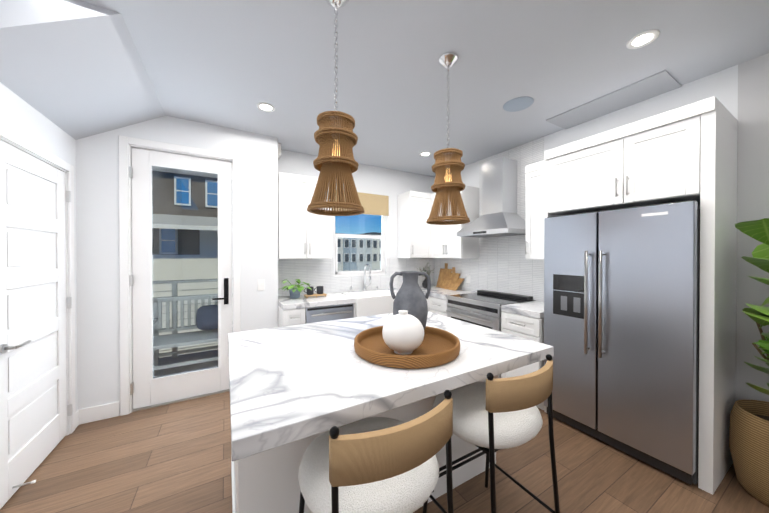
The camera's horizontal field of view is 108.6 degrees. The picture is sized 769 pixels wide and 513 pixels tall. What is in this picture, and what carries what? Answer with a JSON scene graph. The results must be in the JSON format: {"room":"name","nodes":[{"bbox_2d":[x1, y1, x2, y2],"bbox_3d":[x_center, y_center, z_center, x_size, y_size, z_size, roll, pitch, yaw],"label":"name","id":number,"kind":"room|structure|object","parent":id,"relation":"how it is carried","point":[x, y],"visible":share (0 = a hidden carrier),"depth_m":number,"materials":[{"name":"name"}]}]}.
{"room":"kitchen","nodes":[
{"label":"kitchen","id":0,"kind":"room"},
{"bbox_2d":[0,391,768,512],"bbox_3d":[0.732,1.505,0.769,4.480,0.100,7.090,0,0,-30],"label":"floor","id":1,"kind":"structure","parent":0,"point":[173,458],"depth_m":1.81,"materials":[{"name":"brown wood"}]},
{"bbox_2d":[278,308,297,326],"bbox_3d":[-1.133,1.004,3.273,0.243,0.870,0.638,0,0,-30],"label":"base cabinet","id":2,"kind":"object","parent":1,"relation":"on","point":[286,316],"depth_m":2.98,"materials":[{"name":"white wood"}]},
{"bbox_2d":[298,304,353,324],"bbox_3d":[-0.793,1.004,3.438,0.629,0.868,0.595,0,0,-30],"label":"base cabinet","id":3,"kind":"object","parent":1,"relation":"on","point":[324,312],"depth_m":3.16,"materials":[{"name":"white"}]},
{"bbox_2d":[305,303,353,323],"bbox_3d":[-0.750,1.004,3.428,0.565,0.868,0.656,0,0,-30],"label":"dishwasher","id":4,"kind":"object","parent":3,"relation":"in","point":[333,311],"depth_m":3.17,"materials":[{"name":"grey metal"}]},
{"bbox_2d":[278,284,449,307],"bbox_3d":[-0.110,0.534,3.855,2.600,0.058,0.632,0,0,-30],"label":"countertop","id":5,"kind":"structure","parent":3,"relation":"on","point":[331,298],"depth_m":3.27,"materials":[{"name":"white stone"}]},
{"bbox_2d":[278,279,311,298],"bbox_3d":[-1.066,0.391,3.340,0.425,0.232,0.388,0,0,-30],"label":"potted plant","id":6,"kind":"object","parent":5,"relation":"on","point":[294,292],"visible":1,"depth_m":3.32,"materials":[{"name":"green plant"}]},
{"bbox_2d":[304,286,326,297],"bbox_3d":[-0.872,0.441,3.456,0.274,0.131,0.120,0,0,-30],"label":"tray","id":7,"kind":"object","parent":5,"relation":"on","point":[310,292],"visible":1,"depth_m":3.44,"materials":[{"name":"brown wood"}]},
{"bbox_2d":[350,264,377,291],"bbox_3d":[-0.255,0.306,3.964,0.454,0.396,0.211,0,0,-30],"label":"faucet","id":8,"kind":"object","parent":5,"relation":"on","point":[365,286],"visible":1,"depth_m":4.02,"materials":[{"name":"silver metal"}]},
{"bbox_2d":[342,288,396,317],"bbox_3d":[-0.152,0.637,3.743,0.726,0.278,0.528,0,0,-30],"label":"sink","id":9,"kind":"object","parent":5,"relation":"in","point":[380,301],"depth_m":3.50,"materials":[{"name":"white ceramic"}]},
{"bbox_2d":[417,263,433,287],"bbox_3d":[0.638,0.298,4.396,0.363,0.406,0.188,0,0,-30],"label":"vase","id":10,"kind":"object","parent":5,"relation":"on","point":[424,284],"visible":0.67,"depth_m":4.37,"materials":[{"name":"black"}]},
{"bbox_2d":[231,378,495,512],"bbox_3d":[-0.129,1.013,1.891,1.598,0.869,0.858,0,0,-30],"label":"kitchen island","id":11,"kind":"object","parent":1,"relation":"on","point":[268,483],"depth_m":1.24,"materials":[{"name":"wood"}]},
{"bbox_2d":[228,312,553,463],"bbox_3d":[-0.039,0.549,1.732,1.630,0.060,1.250,0,0,-30],"label":"island countertop","id":12,"kind":"structure","parent":11,"relation":"on","point":[292,384],"depth_m":1.23,"materials":[{"name":"white stone"}]},
{"bbox_2d":[354,326,459,368],"bbox_3d":[0.123,0.487,1.560,0.588,0.064,0.588,0,0,-30],"label":"rattan tray","id":13,"kind":"object","parent":12,"relation":"on","point":[437,347],"visible":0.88,"depth_m":1.45,"materials":[{"name":"brown wood"}]},
{"bbox_2d":[382,310,423,354],"bbox_3d":[0.099,0.397,1.470,0.224,0.216,0.224,0,0,-30],"label":"vase","id":14,"kind":"object","parent":13,"relation":"on","point":[402,332],"visible":1,"depth_m":1.39,"materials":[{"name":"white ceramic"}]},
{"bbox_2d":[389,271,430,329],"bbox_3d":[0.160,0.297,1.706,0.228,0.412,0.216,0,0,-30],"label":"vase","id":15,"kind":"object","parent":13,"relation":"on","point":[410,297],"visible":0.75,"depth_m":1.65,"materials":[{"name":"ceramic"}]},
{"bbox_2d":[298,390,453,512],"bbox_3d":[-0.051,0.970,1.063,0.524,0.969,0.523,0,0,-30],"label":"stool","id":16,"kind":"object","parent":1,"relation":"on","point":[377,465],"visible":1,"depth_m":0.87,"materials":[{"name":"white fabric"}]},
{"bbox_2d":[426,296,447,316],"bbox_3d":[0.973,1.000,3.912,0.680,0.870,0.395,0,0,-30],"label":"base cabinet","id":17,"kind":"object","parent":1,"relation":"on","point":[435,304],"depth_m":3.75,"materials":[{"name":"white wood"}]},
{"bbox_2d":[430,288,475,299],"bbox_3d":[0.994,0.534,3.910,0.632,0.058,0.375,0,0,-30],"label":"countertop","id":18,"kind":"structure","parent":17,"relation":"on","point":[459,291],"depth_m":3.86,"materials":[{"name":"white stone"}]},
{"bbox_2d":[436,263,463,290],"bbox_3d":[0.996,0.306,4.345,0.191,0.390,0.520,0,0,-30],"label":"cutting boards","id":19,"kind":"object","parent":18,"relation":"on","point":[449,279],"visible":0.96,"depth_m":4.35,"materials":[{"name":"brown wood"}]},
{"bbox_2d":[446,290,535,378],"bbox_3d":[1.253,0.952,3.380,0.704,0.972,0.790,0,0,-30],"label":"range","id":20,"kind":"object","parent":1,"relation":"on","point":[482,308],"visible":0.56,"depth_m":3.23,"materials":[{"name":"silver metal"}]},
{"bbox_2d":[423,354,559,512],"bbox_3d":[0.533,0.967,1.425,0.524,0.969,0.523,0,0,-30],"label":"stool","id":21,"kind":"object","parent":1,"relation":"on","point":[491,416],"visible":0.9,"depth_m":1.24,"materials":[{"name":"white fabric"}]},
{"bbox_2d":[501,308,546,411],"bbox_3d":[1.596,1.007,2.872,0.638,0.870,0.420,0,0,-30],"label":"base cabinet","id":22,"kind":"object","parent":1,"relation":"on","point":[513,323],"depth_m":2.66,"materials":[{"name":"white wood"}]},
{"bbox_2d":[502,300,543,315],"bbox_3d":[1.593,0.541,2.868,0.632,0.058,0.418,0,0,-30],"label":"countertop","id":23,"kind":"structure","parent":22,"relation":"on","point":[531,308],"depth_m":2.78,"materials":[{"name":"white stone"}]},
{"bbox_2d":[544,200,699,484],"bbox_3d":[1.908,0.536,2.232,0.696,1.780,0.920,0,0,-30],"label":"fridge","id":24,"kind":"object","parent":1,"relation":"on","point":[621,307],"visible":0.98,"depth_m":1.96,"materials":[{"name":"grey metal"}]},
{"bbox_2d":[729,399,768,506],"bbox_3d":[2.390,1.197,1.634,0.444,0.505,0.444,0,0,-30],"label":"seagrass basket","id":25,"kind":"object","parent":1,"relation":"on","point":[749,439],"visible":1,"depth_m":1.66,"materials":[{"name":"beige wicker"}]},
{"bbox_2d":[735,218,768,420],"bbox_3d":[2.275,0.592,1.418,0.742,1.637,0.587,0,0,-30],"label":"fiddle-leaf fig plant","id":26,"kind":"object","parent":25,"relation":"in","point":[757,230],"visible":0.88,"depth_m":1.59,"materials":[{"name":"green plant"}]},
{"bbox_2d":[0,0,768,411],"bbox_3d":[0.342,-0.444,0.532,5.380,3.800,7.090,0,0,-30],"label":"wall","id":27,"kind":"structure","parent":0,"point":[84,84],"depth_m":2.01,"materials":[{"name":"white paint"}]},
{"bbox_2d":[0,140,72,508],"bbox_3d":[-2.345,0.383,1.893,0.134,2.106,0.825,0,0,-30],"label":"door","id":28,"kind":"structure","parent":27,"relation":"in","point":[36,410],"depth_m":1.82,"materials":[{"name":"white wood"}]},
{"bbox_2d":[0,124,75,435],"bbox_3d":[-2.399,0.350,1.851,0.138,2.195,0.962,0,0,-30],"label":"door frame","id":29,"kind":"structure","parent":27,"relation":"attached to","point":[26,145],"depth_m":2.24,"materials":[{"name":"white wood"}]},
{"bbox_2d":[75,402,119,427],"bbox_3d":[0.819,1.391,0.616,4.240,0.130,6.500,0,0,-30],"label":"baseboard","id":30,"kind":"structure","parent":27,"relation":"attached to","point":[95,413],"depth_m":2.43,"materials":[{"name":"white wood"}]},
{"bbox_2d":[118,135,240,415],"bbox_3d":[-2.010,0.177,2.800,0.970,2.540,0.158,0,0,-30],"label":"door frame","id":31,"kind":"structure","parent":27,"relation":"attached to","point":[125,288],"depth_m":2.54,"materials":[{"name":"white wood"}]},
{"bbox_2d":[129,148,231,408],"bbox_3d":[-1.999,0.206,2.766,0.830,2.444,0.109,0,0,-30],"label":"door","id":32,"kind":"structure","parent":27,"relation":"in","point":[146,389],"depth_m":2.72,"materials":[{"name":"white"}]},
{"bbox_2d":[258,280,263,290],"bbox_3d":[-1.379,0.320,3.087,0.070,0.120,0.010,0,0,-30],"label":"switch plate","id":33,"kind":"object","parent":27,"relation":"attached to","point":[260,285],"visible":1,"depth_m":3.08,"materials":[{"name":"white plastic"}]},
{"bbox_2d":[257,102,274,111],"bbox_3d":[-1.075,-1.353,2.508,0.155,0.005,0.155,0,0,-39],"label":"recessed light","id":34,"kind":"object","parent":27,"relation":"in","point":[266,107],"depth_m":2.50,"materials":[{"name":"white plastic"}]},
{"bbox_2d":[278,172,333,259],"bbox_3d":[-1.027,-0.472,3.493,0.640,1.000,0.348,0,0,-30],"label":"upper cabinet","id":35,"kind":"object","parent":27,"relation":"attached to","point":[303,234],"depth_m":3.31,"materials":[{"name":"white wood"}]},
{"bbox_2d":[307,0,364,215],"bbox_3d":[-0.250,-0.789,1.429,0.293,1.120,0.293,0,0,-30],"label":"pendant light","id":36,"kind":"object","parent":27,"relation":"hanging from","point":[335,164],"visible":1,"depth_m":1.36,"materials":[{"name":"brown wicker"}]},
{"bbox_2d":[333,214,385,276],"bbox_3d":[-0.364,-0.296,4.127,0.860,1.161,0.084,0,0,-30],"label":"window","id":37,"kind":"structure","parent":27,"relation":"in","point":[337,273],"depth_m":4.12,"materials":[{"name":"white"}]},
{"bbox_2d":[333,192,388,215],"bbox_3d":[-0.331,-0.781,4.066,0.900,0.310,0.045,0,0,-30],"label":"roman shade","id":38,"kind":"object","parent":27,"relation":"attached to","point":[373,204],"visible":0.5,"depth_m":4.15,"materials":[{"name":"beige fabric"}]},
{"bbox_2d":[398,191,429,259],"bbox_3d":[0.485,-0.478,4.345,0.430,1.000,0.378,0,0,-30],"label":"upper cabinet","id":39,"kind":"object","parent":27,"relation":"attached to","point":[413,206],"depth_m":4.21,"materials":[{"name":"white wood"}]},
{"bbox_2d":[419,152,430,155],"bbox_3d":[0.541,-1.360,3.669,0.155,0.005,0.155,0,0,-39],"label":"recessed light","id":40,"kind":"object","parent":27,"relation":"in","point":[422,153],"depth_m":3.68,"materials":[{"name":"white plastic"}]},
{"bbox_2d":[426,52,469,224],"bbox_3d":[0.437,-0.792,1.899,0.293,1.120,0.293,0,0,-30],"label":"pendant light","id":41,"kind":"object","parent":27,"relation":"hanging from","point":[447,186],"visible":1,"depth_m":1.83,"materials":[{"name":"brown wicker"}]},
{"bbox_2d":[430,186,481,259],"bbox_3d":[1.011,-0.476,4.112,0.405,1.000,0.650,0,0,-30],"label":"upper cabinet","id":42,"kind":"object","parent":27,"relation":"attached to","point":[445,244],"depth_m":3.91,"materials":[{"name":"white wood"}]},
{"bbox_2d":[457,157,525,237],"bbox_3d":[1.349,-0.720,3.422,0.494,0.924,0.760,0,0,-30],"label":"range hood","id":43,"kind":"object","parent":27,"relation":"attached to","point":[499,217],"visible":0.9,"depth_m":3.35,"materials":[{"name":"silver metal"}]},
{"bbox_2d":[503,96,533,111],"bbox_3d":[1.190,-1.352,2.462,0.248,0.005,0.248,0,0,-30],"label":"ceiling speaker","id":44,"kind":"object","parent":27,"relation":"attached to","point":[518,104],"visible":1,"depth_m":2.45,"materials":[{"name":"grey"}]},
{"bbox_2d":[522,160,550,259],"bbox_3d":[1.741,-0.469,2.901,0.348,1.000,0.338,0,0,-30],"label":"upper cabinet","id":45,"kind":"object","parent":27,"relation":"attached to","point":[533,175],"depth_m":2.88,"materials":[{"name":"white wood"}]},
{"bbox_2d":[546,130,618,215],"bbox_3d":[1.897,-0.681,2.407,0.568,0.570,0.617,0,0,-30],"label":"upper cabinet","id":46,"kind":"object","parent":27,"relation":"attached to","point":[577,172],"depth_m":2.31,"materials":[{"name":"white wood"}]},
{"bbox_2d":[626,29,659,48],"bbox_3d":[1.605,-1.348,1.720,0.155,0.005,0.155,0,0,-39],"label":"recessed light","id":47,"kind":"object","parent":27,"relation":"in","point":[643,39],"depth_m":1.71,"materials":[{"name":"white plastic"}]},
{"bbox_2d":[610,99,729,207],"bbox_3d":[2.101,-0.678,2.054,0.568,0.570,0.447,0,0,-30],"label":"upper cabinet","id":48,"kind":"object","parent":27,"relation":"attached to","point":[686,152],"depth_m":1.84,"materials":[{"name":"white wood"}]},
{"label":"outside","id":49,"kind":"structure","parent":0,"visible":0},
{"bbox_3d":[-8.188,4.429,44.312,90.000,0.100,74.800,0,0,-30],"label":"ground","id":50,"kind":"structure","parent":49,"visible":0},
{"bbox_2d":[152,171,232,357],"bbox_3d":[-10.615,0.236,11.602,13.800,8.900,5.640,0,0,-30],"label":"neighboring building","id":51,"kind":"structure","parent":50,"relation":"on","point":[179,237],"depth_m":11.08,"materials":[{"name":"grey"}]},
{"bbox_2d":[152,143,280,177],"bbox_3d":[-0.422,0.055,0.701,18.000,9.200,8.500,0,0,-30],"label":"building","id":52,"kind":"structure","parent":50,"relation":"on","point":[158,168],"depth_m":3.98,"materials":[{"name":"white"}]},
{"bbox_2d":[152,279,232,378],"bbox_3d":[-3.224,0.945,3.070,3.500,1.190,1.510,0,0,-30],"label":"deck","id":53,"kind":"object","parent":52,"relation":"attached to","point":[188,358],"depth_m":3.92,"materials":[{"name":"grey"}]},
{"bbox_2d":[153,294,232,370],"bbox_3d":[-2.346,0.991,3.690,1.240,0.910,0.550,0,0,-30],"label":"bench","id":54,"kind":"object","parent":53,"relation":"on","point":[214,338],"depth_m":3.63,"materials":[{"name":"grey"}]},
{"bbox_2d":[196,305,217,329],"bbox_3d":[-2.391,0.836,3.807,0.340,0.323,0.173,0,0,-30],"label":"pillow","id":55,"kind":"object","parent":54,"relation":"on","point":[211,316],"depth_m":3.74,"materials":[{"name":"blue fabric"}]},
{"bbox_2d":[335,232,381,270],"bbox_3d":[-13.094,-1.086,62.405,27.572,10.700,48.481,0,0,-30],"label":"townhouses","id":56,"kind":"structure","parent":50,"relation":"on","point":[348,267],"depth_m":43.95,"materials":[{"name":"grey"}]}
]}

